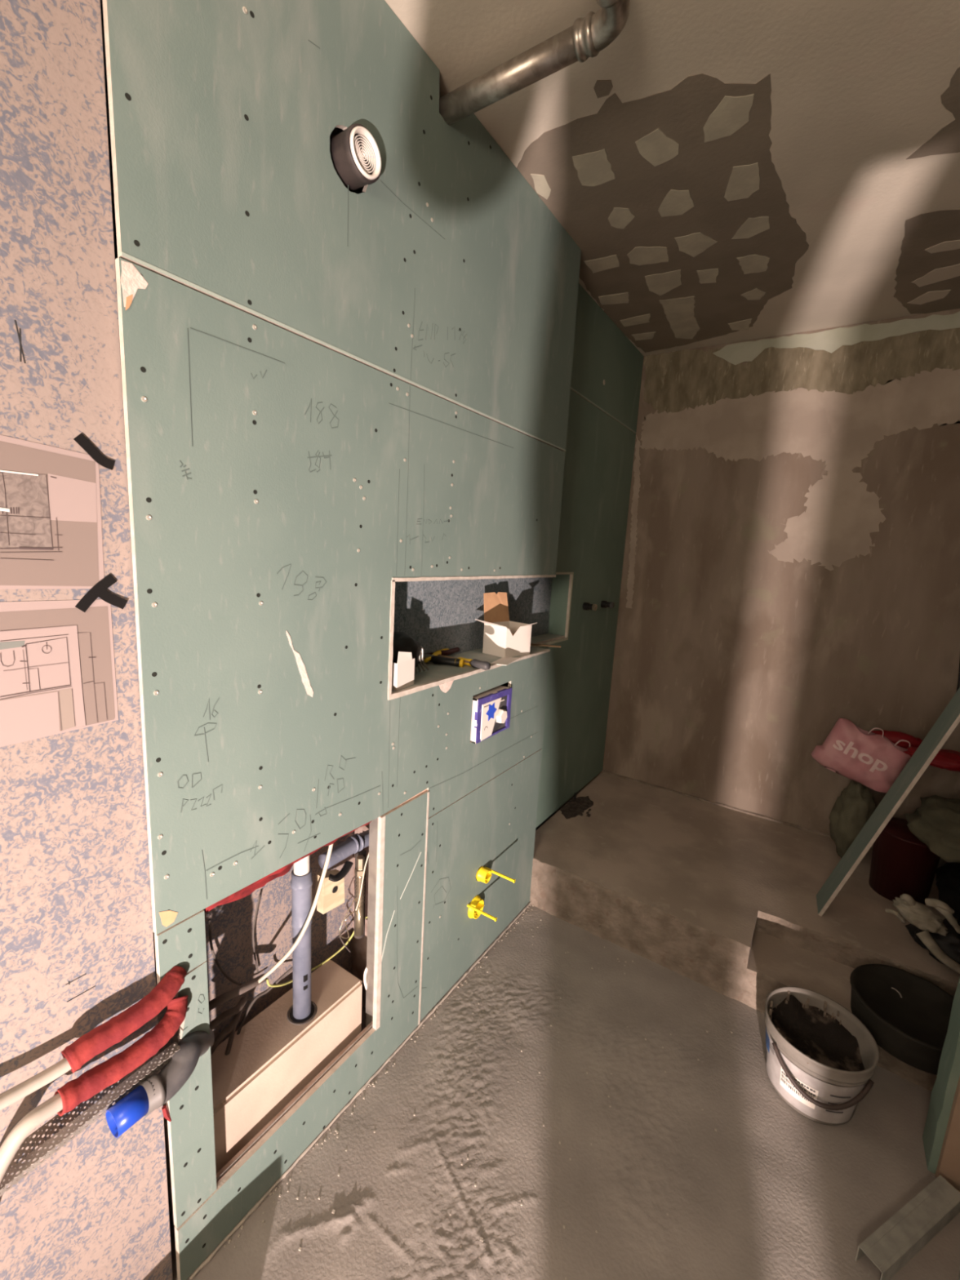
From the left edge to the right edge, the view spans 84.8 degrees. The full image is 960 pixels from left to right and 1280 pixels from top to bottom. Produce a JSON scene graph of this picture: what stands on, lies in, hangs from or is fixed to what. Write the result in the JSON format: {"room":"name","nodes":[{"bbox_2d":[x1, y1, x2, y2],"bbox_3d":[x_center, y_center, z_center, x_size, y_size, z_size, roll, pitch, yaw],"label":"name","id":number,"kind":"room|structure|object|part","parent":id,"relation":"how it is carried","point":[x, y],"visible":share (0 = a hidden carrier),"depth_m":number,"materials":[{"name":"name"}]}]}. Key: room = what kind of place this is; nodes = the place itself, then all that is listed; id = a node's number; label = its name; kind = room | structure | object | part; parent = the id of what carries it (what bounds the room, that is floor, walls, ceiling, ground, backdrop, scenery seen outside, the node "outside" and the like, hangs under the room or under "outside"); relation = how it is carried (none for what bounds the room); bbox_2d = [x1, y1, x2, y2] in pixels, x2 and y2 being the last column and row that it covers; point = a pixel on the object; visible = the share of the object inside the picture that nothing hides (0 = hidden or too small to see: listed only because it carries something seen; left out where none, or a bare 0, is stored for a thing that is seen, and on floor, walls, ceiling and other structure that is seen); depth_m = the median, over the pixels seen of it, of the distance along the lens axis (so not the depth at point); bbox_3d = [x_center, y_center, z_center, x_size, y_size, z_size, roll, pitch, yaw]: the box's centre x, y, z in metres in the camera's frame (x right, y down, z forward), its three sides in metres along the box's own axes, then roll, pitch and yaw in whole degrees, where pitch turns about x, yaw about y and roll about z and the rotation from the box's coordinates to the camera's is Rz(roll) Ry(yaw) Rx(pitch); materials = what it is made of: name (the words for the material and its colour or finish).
{"room":"building under construction","nodes":[
{"label":"building under construction","id":0,"kind":"room"},
{"bbox_2d":[0,0,173,1279],"bbox_3d":[-1.326,0.183,0.015,0.233,2.770,2.316,9,12,33],"label":"wall","id":1,"kind":"structure","parent":0,"point":[77,950],"depth_m":0.83,"materials":[{"name":"paint"}]},
{"bbox_2d":[0,435,104,589],"bbox_3d":[-0.645,-0.179,0.755,0.002,0.217,0.180,9,12,33],"label":"sheet","id":2,"kind":"object","parent":1,"relation":"attached to","point":[51,525],"visible":1,"depth_m":0.77,"materials":[{"name":"grey paper"}]},
{"bbox_2d":[0,599,118,746],"bbox_3d":[-0.662,0.046,0.788,0.002,0.213,0.204,9,12,33],"label":"sheet","id":3,"kind":"object","parent":1,"relation":"attached to","point":[57,665],"visible":1,"depth_m":0.80,"materials":[{"name":"grey paper"}]},
{"bbox_2d":[0,640,24,649],"bbox_3d":[-0.686,0.009,0.741,0.001,0.011,0.073,9,12,33],"label":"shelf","id":4,"kind":"object","parent":3,"relation":"attached to","point":[4,645],"depth_m":0.76,"materials":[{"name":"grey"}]},
{"bbox_2d":[0,1042,180,1196],"bbox_3d":[-0.665,0.829,0.917,0.023,0.052,0.275,9,12,33],"label":"braided hose","id":5,"kind":"object","parent":1,"relation":"attached to","point":[93,1112],"visible":1,"depth_m":0.90,"materials":[{"name":"metal"}]},
{"bbox_2d":[0,965,186,1110],"bbox_3d":[-0.658,0.677,0.881,0.058,0.054,0.345,8,11,27],"label":"insulated pipe","id":6,"kind":"object","parent":1,"relation":"attached to","point":[112,1032],"visible":1,"depth_m":0.89,"materials":[{"name":"red plastic"}]},
{"bbox_2d":[73,433,114,470],"bbox_3d":[-0.592,-0.289,0.808,0.002,0.048,0.053,9,12,33],"label":"tape strip","id":7,"kind":"object","parent":1,"relation":"attached to","point":[80,439],"visible":1,"depth_m":0.81,"materials":[{"name":"black"}]},
{"bbox_2d":[0,995,188,1183],"bbox_3d":[-0.668,0.824,0.903,0.063,0.227,0.365,8,11,28],"label":"insulated pipe","id":8,"kind":"object","parent":1,"relation":"attached to","point":[95,1080],"visible":0.98,"depth_m":0.88,"materials":[{"name":"red plastic"}]},
{"bbox_2d":[75,573,116,612],"bbox_3d":[-0.609,-0.075,0.836,0.002,0.060,0.060,9,12,33],"label":"tape strip","id":9,"kind":"object","parent":1,"relation":"attached to","point":[90,597],"visible":1,"depth_m":0.83,"materials":[{"name":"black"}]},
{"bbox_2d":[95,586,127,608],"bbox_3d":[-0.598,-0.068,0.854,0.003,0.038,0.045,10,12,36],"label":"tape strip","id":10,"kind":"object","parent":1,"relation":"attached to","point":[103,593],"visible":1,"depth_m":0.85,"materials":[{"name":"black"}]},
{"bbox_2d":[105,1028,214,1137],"bbox_3d":[-0.605,0.853,1.035,0.088,0.110,0.240,5,10,12],"label":"drain pipe","id":11,"kind":"object","parent":1,"relation":"attached to","point":[156,1091],"visible":0.95,"depth_m":0.98,"materials":[{"name":"grey plastic"}]},
{"bbox_2d":[154,909,206,983],"bbox_3d":[-0.584,0.602,1.030,0.013,0.114,0.089,9,12,33],"label":"board","id":12,"kind":"object","parent":1,"relation":"attached to","point":[183,944],"visible":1,"depth_m":1.02,"materials":[{"name":"green"}]},
{"bbox_2d":[166,960,216,1228],"bbox_3d":[-0.601,0.945,1.092,0.013,0.580,0.088,9,12,33],"label":"board","id":13,"kind":"object","parent":1,"relation":"attached to","point":[191,1137],"visible":0.94,"depth_m":1.10,"materials":[{"name":"green"}]},
{"bbox_2d":[161,1105,171,1121],"bbox_3d":[-0.625,0.947,1.049,0.015,0.041,0.009,-2,11,-26],"label":"scrap","id":14,"kind":"object","parent":13,"relation":"attached to","point":[166,1113],"visible":1,"depth_m":1.04,"materials":[{"name":"red plastic"}]},
{"bbox_2d":[174,788,429,1279],"bbox_3d":[-0.404,0.921,1.385,0.016,0.850,0.790,9,12,33],"label":"board","id":15,"kind":"object","parent":1,"relation":"attached to","point":[402,830],"visible":1,"depth_m":1.52,"materials":[{"name":"green"}]},
{"bbox_2d":[216,1021,373,1183],"bbox_3d":[-0.479,1.227,1.383,0.021,0.064,0.560,9,12,33],"label":"rail","id":16,"kind":"object","parent":15,"relation":"attached to","point":[300,1095],"visible":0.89,"depth_m":1.35,"materials":[{"name":"metal"}]},
{"bbox_2d":[115,257,565,934],"bbox_3d":[-0.145,-0.051,1.556,0.035,1.244,1.591,9,12,33],"label":"board","id":17,"kind":"object","parent":1,"relation":"attached to","point":[282,484],"depth_m":1.12,"materials":[{"name":"green"}]},
{"bbox_3d":[-0.425,0.521,1.275,0.031,0.047,0.501,9,12,33],"label":"red foam strip","id":18,"kind":"part","parent":17,"relation":"part of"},
{"bbox_2d":[470,684,511,743],"bbox_3d":[0.011,0.261,1.916,0.130,0.159,0.228,9,12,33],"label":"insert","id":19,"kind":"object","parent":17,"relation":"attached to","point":[491,708],"visible":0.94,"depth_m":1.86,"materials":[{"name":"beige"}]},
{"bbox_3d":[0.044,0.271,1.893,0.008,0.140,0.201,9,12,33],"label":"plate","id":20,"kind":"part","parent":19,"relation":"part of","materials":[{"name":"grey plastic"}]},
{"bbox_3d":[0.080,0.279,1.925,0.020,0.054,0.054,9,12,33],"label":"hex knob","id":21,"kind":"part","parent":19,"relation":"part of","materials":[{"name":"beige plastic"}]},
{"bbox_2d":[102,0,581,451],"bbox_3d":[-0.141,-0.793,1.453,0.120,1.202,1.590,9,12,33],"label":"board","id":22,"kind":"object","parent":1,"relation":"attached to","point":[448,277],"visible":0.99,"depth_m":1.07,"materials":[{"name":"green"}]},
{"bbox_2d":[329,123,381,191],"bbox_3d":[-0.273,-1.000,1.100,0.106,0.093,0.093,9,12,33],"label":"outlet","id":23,"kind":"object","parent":22,"relation":"attached to","point":[355,155],"visible":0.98,"depth_m":1.07,"materials":[{"name":"beige plastic"}]},
{"bbox_2d":[189,902,531,1279],"bbox_3d":[-0.198,1.300,1.785,0.009,0.013,1.561,9,12,33],"label":"joint","id":24,"kind":"object","parent":1,"relation":"attached to","point":[259,1202],"depth_m":1.46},
{"bbox_2d":[100,0,579,1070],"bbox_3d":[-0.707,0.013,1.236,0.100,2.780,5.055,9,12,33],"label":"wall","id":25,"kind":"structure","parent":0,"point":[232,922],"depth_m":1.49,"materials":[{"name":"paint"}]},
{"bbox_2d":[208,919,243,985],"bbox_3d":[-0.645,0.830,1.402,0.006,0.276,0.151,9,12,33],"label":"cable","id":26,"kind":"object","parent":25,"relation":"attached to","point":[220,968],"visible":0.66,"depth_m":1.35,"materials":[{"name":"black plastic"}]},
{"bbox_2d":[252,893,261,973],"bbox_3d":[-0.618,0.817,1.459,0.005,0.236,0.028,9,12,33],"label":"cable","id":27,"kind":"object","parent":25,"relation":"attached to","point":[259,898],"visible":1,"depth_m":1.45,"materials":[{"name":"black plastic"}]},
{"bbox_2d":[391,574,569,692],"bbox_3d":[0.047,-0.097,2.040,0.216,0.332,1.407,9,12,33],"label":"wall niche","id":28,"kind":"object","parent":25,"relation":"attached to","point":[438,615],"visible":0.35,"depth_m":2.03,"materials":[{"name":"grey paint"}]},
{"bbox_2d":[391,651,414,690],"bbox_3d":[-0.248,0.076,1.515,0.091,0.112,0.090,8,11,25],"label":"carton","id":29,"kind":"object","parent":28,"relation":"on","point":[402,673],"visible":0.6,"depth_m":1.49,"materials":[{"name":"beige cardboard"}]},
{"bbox_2d":[392,631,429,673],"bbox_3d":[-0.251,0.042,1.623,0.127,0.142,0.212,9,12,33],"label":"tool pouch","id":30,"kind":"object","parent":28,"relation":"on","point":[402,642],"visible":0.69,"depth_m":1.59,"materials":[{"name":"black plastic"}]},
{"bbox_2d":[420,647,459,662],"bbox_3d":[-0.126,0.040,1.971,0.070,0.019,0.405,7,10,20],"label":"pliers","id":31,"kind":"object","parent":28,"relation":"on","point":[427,656],"visible":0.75,"depth_m":1.92,"materials":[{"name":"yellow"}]},
{"bbox_2d":[429,655,464,666],"bbox_3d":[-0.138,0.071,1.825,0.166,0.030,0.028,5,10,11],"label":"screwdriver","id":32,"kind":"object","parent":28,"relation":"on","point":[437,660],"visible":0.81,"depth_m":1.81,"materials":[{"name":"black plastic"}]},
{"bbox_2d":[437,654,490,670],"bbox_3d":[-0.090,0.068,1.846,0.291,0.030,0.032,9,12,33],"label":"screwdriver","id":33,"kind":"object","parent":28,"relation":"on","point":[477,664],"visible":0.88,"depth_m":1.78,"materials":[{"name":"grey plastic"}]},
{"bbox_3d":[-0.001,0.083,1.788,0.076,0.030,0.032,9,12,33],"label":"handle","id":34,"kind":"part","parent":33,"relation":"part of","materials":[{"name":"grey plastic"}]},
{"bbox_2d":[457,657,471,666],"bbox_3d":[-0.059,0.074,1.835,0.088,0.025,0.026,9,12,33],"label":"utility knife","id":35,"kind":"object","parent":28,"relation":"on","point":[461,658],"visible":0.28,"depth_m":1.82,"materials":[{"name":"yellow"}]},
{"bbox_2d":[490,657,519,665],"bbox_3d":[0.095,0.077,1.944,0.059,0.002,0.162,7,10,21],"label":"paper scrap","id":36,"kind":"object","parent":28,"relation":"on","point":[504,660],"visible":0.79,"depth_m":1.93,"materials":[{"name":"beige paper"}]},
{"bbox_2d":[476,591,537,657],"bbox_3d":[0.100,-0.060,2.053,0.170,0.236,0.213,12,13,41],"label":"carton","id":37,"kind":"object","parent":28,"relation":"on","point":[502,637],"visible":1,"depth_m":2.06,"materials":[{"name":"beige cardboard"}]},
{"bbox_3d":[0.065,-0.132,2.108,0.021,0.118,0.150,12,13,43],"label":"kraft lid","id":38,"kind":"part","parent":37,"relation":"part of","materials":[{"name":"cardboard"}]},
{"bbox_2d":[530,643,560,647],"bbox_3d":[0.235,0.020,2.292,0.233,0.006,0.018,4,10,8],"label":"wooden stick","id":39,"kind":"object","parent":28,"relation":"on","point":[531,644],"visible":0.64,"depth_m":2.28,"materials":[{"name":"brown wood"}]},
{"bbox_2d":[168,903,959,1279],"bbox_3d":[0.451,1.562,0.729,2.900,0.089,5.155,9,12,33],"label":"floor","id":40,"kind":"structure","parent":0,"point":[775,1193],"depth_m":1.43,"materials":[{"name":"concrete"}]},
{"bbox_2d":[162,960,362,1221],"bbox_3d":[-0.569,1.193,1.434,0.153,0.304,0.533,9,12,33],"label":"box","id":41,"kind":"object","parent":40,"relation":"on","point":[273,1056],"visible":0.56,"depth_m":1.38,"materials":[{"name":"beige wood"}]},
{"bbox_2d":[210,1008,243,1057],"bbox_3d":[-0.650,1.006,1.343,0.040,0.098,0.102,11,13,40],"label":"conduit","id":42,"kind":"object","parent":41,"relation":"on","point":[236,1018],"visible":0.61,"depth_m":1.33,"materials":[{"name":"black plastic"}]},
{"bbox_2d":[208,996,247,1030],"bbox_3d":[-0.644,0.958,1.339,0.040,0.045,0.114,11,13,39],"label":"conduit","id":43,"kind":"object","parent":42,"relation":"on","point":[234,1011],"visible":0.88,"depth_m":1.33,"materials":[{"name":"black plastic"}]},
{"bbox_2d":[208,973,266,1011],"bbox_3d":[-0.626,0.909,1.357,0.048,0.057,0.170,9,12,33],"label":"conduit","id":44,"kind":"object","parent":43,"relation":"on","point":[244,988],"visible":0.82,"depth_m":1.33,"materials":[{"name":"grey plastic"}]},
{"bbox_2d":[257,844,333,983],"bbox_3d":[-0.485,0.714,1.379,0.199,0.417,0.046,0,10,-18],"label":"cable","id":45,"kind":"object","parent":44,"relation":"attached to","point":[291,950],"visible":0.84,"depth_m":1.38,"materials":[{"name":"white plastic"}]},
{"bbox_2d":[224,1026,236,1055],"bbox_3d":[-0.657,1.100,1.356,0.037,0.238,0.086,12,13,40],"label":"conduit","id":46,"kind":"object","parent":41,"relation":"attached to","point":[233,1033],"visible":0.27,"depth_m":1.34,"materials":[{"name":"black plastic"}]},
{"bbox_2d":[236,966,292,1035],"bbox_3d":[-0.607,1.044,1.452,0.030,0.196,0.213,9,12,33],"label":"cable","id":47,"kind":"object","parent":41,"relation":"attached to","point":[290,970],"visible":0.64,"depth_m":1.44,"materials":[{"name":"black plastic"}]},
{"bbox_2d":[290,855,312,1019],"bbox_3d":[-0.477,0.692,1.409,0.057,0.830,0.057,1,10,-12],"label":"pipe","id":48,"kind":"object","parent":41,"relation":"on","point":[301,882],"visible":0.69,"depth_m":1.41,"materials":[{"name":"grey plastic"}]},
{"bbox_2d":[266,915,367,986],"bbox_3d":[-0.475,0.954,1.613,0.056,0.125,0.387,12,13,43],"label":"cable","id":49,"kind":"object","parent":41,"relation":"on","point":[353,934],"visible":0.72,"depth_m":1.63,"materials":[{"name":"yellow plastic"}]},
{"bbox_2d":[351,823,369,1008],"bbox_3d":[-0.319,0.867,1.742,0.234,0.830,0.050,9,12,33],"label":"stud","id":50,"kind":"object","parent":40,"relation":"on","point":[359,945],"visible":0.02,"depth_m":1.80,"materials":[{"name":"silver metal"}]},
{"bbox_2d":[315,829,368,914],"bbox_3d":[-0.362,0.678,1.608,0.069,0.186,0.304,9,12,33],"label":"pipe","id":51,"kind":"object","parent":50,"relation":"attached to","point":[354,843],"depth_m":1.52,"materials":[{"name":"grey plastic"}]},
{"bbox_3d":[-0.418,0.717,1.526,0.063,0.132,0.097,9,12,33],"label":"pipe bracket","id":52,"kind":"part","parent":51,"relation":"part of","materials":[{"name":"beige wood"}]},
{"bbox_2d":[354,848,366,938],"bbox_3d":[-0.317,0.709,1.469,0.039,0.436,0.289,0,10,-18],"label":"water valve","id":53,"kind":"object","parent":51,"relation":"attached to","point":[360,856],"visible":0.96,"depth_m":1.45,"materials":[{"name":"silver metal"}]},
{"bbox_2d":[339,924,351,952],"bbox_3d":[-0.424,0.947,1.654,0.004,0.108,0.048,9,12,33],"label":"cable","id":54,"kind":"object","parent":53,"relation":"attached to","point":[342,941],"visible":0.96,"depth_m":1.65,"materials":[{"name":"grey plastic"}]},
{"bbox_2d":[338,897,355,938],"bbox_3d":[-0.402,0.856,1.607,0.003,0.125,0.075,9,12,33],"label":"cable","id":55,"kind":"object","parent":53,"relation":"attached to","point":[355,898],"visible":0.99,"depth_m":1.60,"materials":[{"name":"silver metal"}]},
{"bbox_2d":[355,853,368,911],"bbox_3d":[-0.354,0.726,1.593,0.004,0.175,0.059,9,12,33],"label":"cable","id":56,"kind":"object","parent":53,"relation":"attached to","point":[368,853],"visible":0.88,"depth_m":1.59,"materials":[{"name":"white plastic"}]},
{"bbox_2d":[364,817,377,1027],"bbox_3d":[-0.307,0.892,1.601,0.056,0.830,0.045,9,12,33],"label":"stud","id":57,"kind":"object","parent":40,"relation":"on","point":[373,828],"visible":0.14,"depth_m":1.58,"materials":[{"name":"wood"}]},
{"bbox_2d":[363,966,367,990],"bbox_3d":[-0.346,1.046,1.631,0.009,0.106,0.039,9,12,33],"label":"cable","id":58,"kind":"object","parent":57,"relation":"attached to","point":[366,968],"visible":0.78,"depth_m":1.61,"materials":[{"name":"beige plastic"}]},
{"bbox_2d":[223,904,732,1279],"bbox_3d":[0.191,1.363,1.578,0.898,0.006,1.486,9,12,33],"label":"crumbs","id":59,"kind":"object","parent":40,"relation":"on","point":[369,1083],"visible":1,"depth_m":1.45,"materials":[{"name":"beige"}]},
{"bbox_2d":[420,748,542,1020],"bbox_3d":[-0.003,0.670,2.042,0.120,1.167,0.789,9,12,33],"label":"board","id":60,"kind":"object","parent":40,"relation":"on","point":[492,826],"visible":0.94,"depth_m":1.96,"materials":[{"name":"green"}]},
{"bbox_2d":[466,895,497,921],"bbox_3d":[0.015,1.017,1.963,0.155,0.083,0.091,9,12,33],"label":"plug","id":61,"kind":"object","parent":60,"relation":"attached to","point":[476,906],"visible":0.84,"depth_m":1.96,"materials":[{"name":"yellow plastic"}]},
{"bbox_2d":[475,866,515,883],"bbox_3d":[0.047,0.895,1.975,0.162,0.055,0.062,9,12,33],"label":"plug","id":62,"kind":"object","parent":60,"relation":"attached to","point":[483,874],"visible":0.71,"depth_m":1.98,"materials":[{"name":"yellow plastic"}]},
{"bbox_2d":[528,771,959,1090],"bbox_3d":[1.298,1.171,2.404,2.003,0.234,1.165,9,12,33],"label":"platform","id":63,"kind":"object","parent":40,"relation":"on","point":[722,899],"visible":0.74,"depth_m":2.23,"materials":[{"name":"concrete"}]},
{"bbox_2d":[559,795,593,818],"bbox_3d":[0.551,0.922,2.901,0.163,0.008,0.330,9,12,33],"label":"pile","id":64,"kind":"object","parent":63,"relation":"on","point":[572,808],"visible":1,"depth_m":2.90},
{"bbox_2d":[829,779,875,857],"bbox_3d":[1.790,0.859,2.529,0.186,0.391,0.237,9,12,33],"label":"sack","id":65,"kind":"object","parent":63,"relation":"on","point":[851,810],"visible":0.68,"depth_m":2.46,"materials":[{"name":"fabric"}]},
{"bbox_2d":[811,718,911,792],"bbox_3d":[1.760,0.524,2.427,0.383,0.298,0.128,9,12,33],"label":"bag","id":66,"kind":"object","parent":65,"relation":"on","point":[870,759],"visible":1,"depth_m":2.39,"materials":[{"name":"pink"}]},
{"bbox_2d":[871,729,922,748],"bbox_3d":[1.923,0.462,2.433,0.235,0.079,0.081,9,12,33],"label":"cloth","id":67,"kind":"object","parent":66,"relation":"on","point":[894,736],"visible":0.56,"depth_m":2.40,"materials":[{"name":"red fabric"}]},
{"bbox_2d":[816,687,959,916],"bbox_3d":[1.540,0.632,1.988,0.348,0.994,0.145,11,13,40],"label":"drywall offcut","id":68,"kind":"object","parent":63,"relation":"on","point":[949,718],"visible":1,"depth_m":1.96,"materials":[{"name":"green"}]},
{"bbox_2d":[849,964,954,1075],"bbox_3d":[1.386,1.214,1.694,0.335,0.102,0.335,9,12,33],"label":"tub","id":69,"kind":"object","parent":63,"relation":"on","point":[906,1014],"visible":0.91,"depth_m":1.67,"materials":[{"name":"plastic"}]},
{"bbox_2d":[868,817,940,905],"bbox_3d":[1.828,0.956,2.271,0.238,0.290,0.238,9,12,33],"label":"bucket","id":70,"kind":"object","parent":63,"relation":"on","point":[901,864],"visible":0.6,"depth_m":2.20,"materials":[{"name":"red plastic"}]},
{"bbox_2d":[905,918,959,964],"bbox_3d":[1.751,1.097,1.880,0.361,0.137,0.214,9,12,33],"label":"bag","id":71,"kind":"object","parent":63,"relation":"on","point":[949,944],"visible":0.43,"depth_m":1.87,"materials":[{"name":"black"}]},
{"bbox_2d":[884,893,959,936],"bbox_3d":[1.592,0.974,1.887,0.215,0.136,0.091,9,12,33],"label":"glove","id":72,"kind":"object","parent":71,"relation":"on","point":[917,914],"visible":1,"depth_m":1.87,"materials":[{"name":"fabric"}]},
{"bbox_2d":[915,929,959,973],"bbox_3d":[1.607,1.087,1.828,0.057,0.100,0.151,-5,13,-39],"label":"glove","id":73,"kind":"object","parent":71,"relation":"hanging from","point":[925,936],"visible":1,"depth_m":1.82,"materials":[{"name":"fabric"}]},
{"bbox_2d":[935,862,959,922],"bbox_3d":[2.031,1.010,2.075,0.348,0.273,0.512,9,12,33],"label":"bag","id":74,"kind":"object","parent":63,"relation":"on","point":[948,876],"visible":0.81,"depth_m":2.10,"materials":[{"name":"black plastic"}]},
{"bbox_2d":[904,795,959,863],"bbox_3d":[2.022,0.751,2.102,0.504,0.231,0.514,9,12,33],"label":"jacket","id":75,"kind":"object","parent":74,"relation":"on","point":[935,823],"visible":1,"depth_m":2.09,"materials":[{"name":"fabric"}]},
{"bbox_2d":[903,746,959,771],"bbox_3d":[1.895,0.485,2.123,0.304,0.071,0.189,9,12,33],"label":"cloth","id":76,"kind":"object","parent":75,"relation":"on","point":[948,759],"visible":0.58,"depth_m":2.09,"materials":[{"name":"red fabric"}]},
{"bbox_2d":[764,986,879,1125],"bbox_3d":[1.032,1.291,1.627,0.296,0.221,0.305,9,12,33],"label":"bucket","id":77,"kind":"object","parent":40,"relation":"on","point":[821,1060],"visible":1,"depth_m":1.60,"materials":[{"name":"plastic"}]},
{"bbox_3d":[0.910,1.263,1.669,0.009,0.050,0.062,6,10,18],"label":"blue label panel","id":78,"kind":"part","parent":77,"relation":"part of","materials":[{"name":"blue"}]},
{"bbox_2d":[765,1037,850,1113],"bbox_3d":[0.956,1.307,1.567,0.066,0.082,0.232,-5,13,-41],"label":"handle","id":79,"kind":"object","parent":77,"relation":"attached to","point":[785,1073],"depth_m":1.54,"materials":[{"name":"grey plastic"}]},
{"bbox_3d":[0.985,1.281,1.521,0.257,0.089,0.079,8,11,25],"label":"handle","id":80,"kind":"part","parent":77,"relation":"part of","materials":[{"name":"brown plastic"}]},
{"bbox_2d":[854,1175,959,1279],"bbox_3d":[1.058,1.438,1.288,0.360,0.047,0.052,-1,11,-25],"label":"metal profile","id":81,"kind":"object","parent":40,"relation":"on","point":[902,1236],"visible":1,"depth_m":1.27,"materials":[{"name":"grey metal"}]},
{"bbox_2d":[384,0,959,355],"bbox_3d":[0.563,-1.215,0.280,3.000,0.103,5.155,9,12,33],"label":"ceiling","id":82,"kind":"structure","parent":0,"point":[719,171],"depth_m":1.46,"materials":[{"name":"paint"}]},
{"bbox_2d":[439,0,631,125],"bbox_3d":[-0.193,-1.232,0.813,0.606,0.067,1.002,9,12,33],"label":"ceiling pipe","id":83,"kind":"object","parent":82,"relation":"attached to","point":[588,35],"visible":0.99,"depth_m":1.14,"materials":[{"name":"metal"}]},
{"bbox_2d":[572,11,599,62],"bbox_3d":[0.224,-1.258,1.098,0.040,0.065,0.065,9,12,33],"label":"socket","id":84,"kind":"object","parent":83,"relation":"attached to","point":[585,37],"depth_m":1.08,"materials":[{"name":"metal"}]},
{"bbox_2d":[595,0,619,8],"bbox_3d":[0.239,-1.236,0.977,0.067,0.067,0.050,9,12,33],"label":"socket","id":85,"kind":"object","parent":83,"relation":"attached to","point":[602,3],"depth_m":1.00,"materials":[{"name":"metal"}]},
{"bbox_2d":[578,308,959,866],"bbox_3d":[1.881,-0.069,2.610,3.000,2.818,0.105,9,12,33],"label":"wall","id":86,"kind":"structure","parent":0,"point":[791,570],"depth_m":2.71,"materials":[{"name":"brown paint"}]},
{"bbox_2d":[531,379,635,827],"bbox_3d":[0.531,-0.182,2.743,0.016,2.213,1.146,9,12,33],"label":"board","id":87,"kind":"object","parent":86,"relation":"attached to","point":[599,454],"visible":0.84,"depth_m":2.77,"materials":[{"name":"green"}]},
{"bbox_2d":[582,602,597,610],"bbox_3d":[0.566,-0.174,2.746,0.088,0.040,0.040,9,12,33],"label":"stub","id":88,"kind":"object","parent":87,"relation":"attached to","point":[586,606],"visible":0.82,"depth_m":2.73,"materials":[{"name":"black plastic"}]},
{"bbox_2d":[600,600,614,608],"bbox_3d":[0.710,-0.200,2.962,0.088,0.040,0.040,9,12,33],"label":"stub","id":89,"kind":"object","parent":87,"relation":"attached to","point":[605,604],"visible":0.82,"depth_m":2.95,"materials":[{"name":"black plastic"}]},
{"bbox_2d":[570,283,644,433],"bbox_3d":[0.594,-1.339,2.544,0.014,0.417,1.146,9,12,33],"label":"board","id":90,"kind":"object","parent":86,"relation":"attached to","point":[602,351],"visible":0.63,"depth_m":2.55,"materials":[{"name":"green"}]},
{"bbox_2d":[603,770,941,868],"bbox_3d":[1.567,0.979,2.897,1.851,0.026,0.028,9,12,33],"label":"trim","id":91,"kind":"structure","parent":86,"relation":"attached to","point":[802,828],"depth_m":2.99,"materials":[{"name":"concrete"}]},
{"bbox_2d":[955,658,959,692],"bbox_3d":[2.133,0.145,2.340,0.031,0.355,0.096,9,12,33],"label":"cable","id":92,"kind":"object","parent":86,"relation":"attached to","point":[958,680],"visible":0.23,"depth_m":2.37,"materials":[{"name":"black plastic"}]},
{"bbox_2d":[935,1075,959,1191],"bbox_3d":[1.825,0.209,0.913,1.190,2.780,0.120,9,12,33],"label":"wall","id":93,"kind":"structure","parent":0,"point":[948,1163],"depth_m":1.38,"materials":[{"name":"paint"}]},
{"bbox_2d":[922,977,959,1173],"bbox_3d":[1.329,0.104,1.243,0.024,2.722,0.100,9,12,33],"label":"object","id":94,"kind":"structure","parent":93,"relation":"attached to","point":[943,1092],"depth_m":1.42,"materials":[{"name":"green paint"}]}
]}

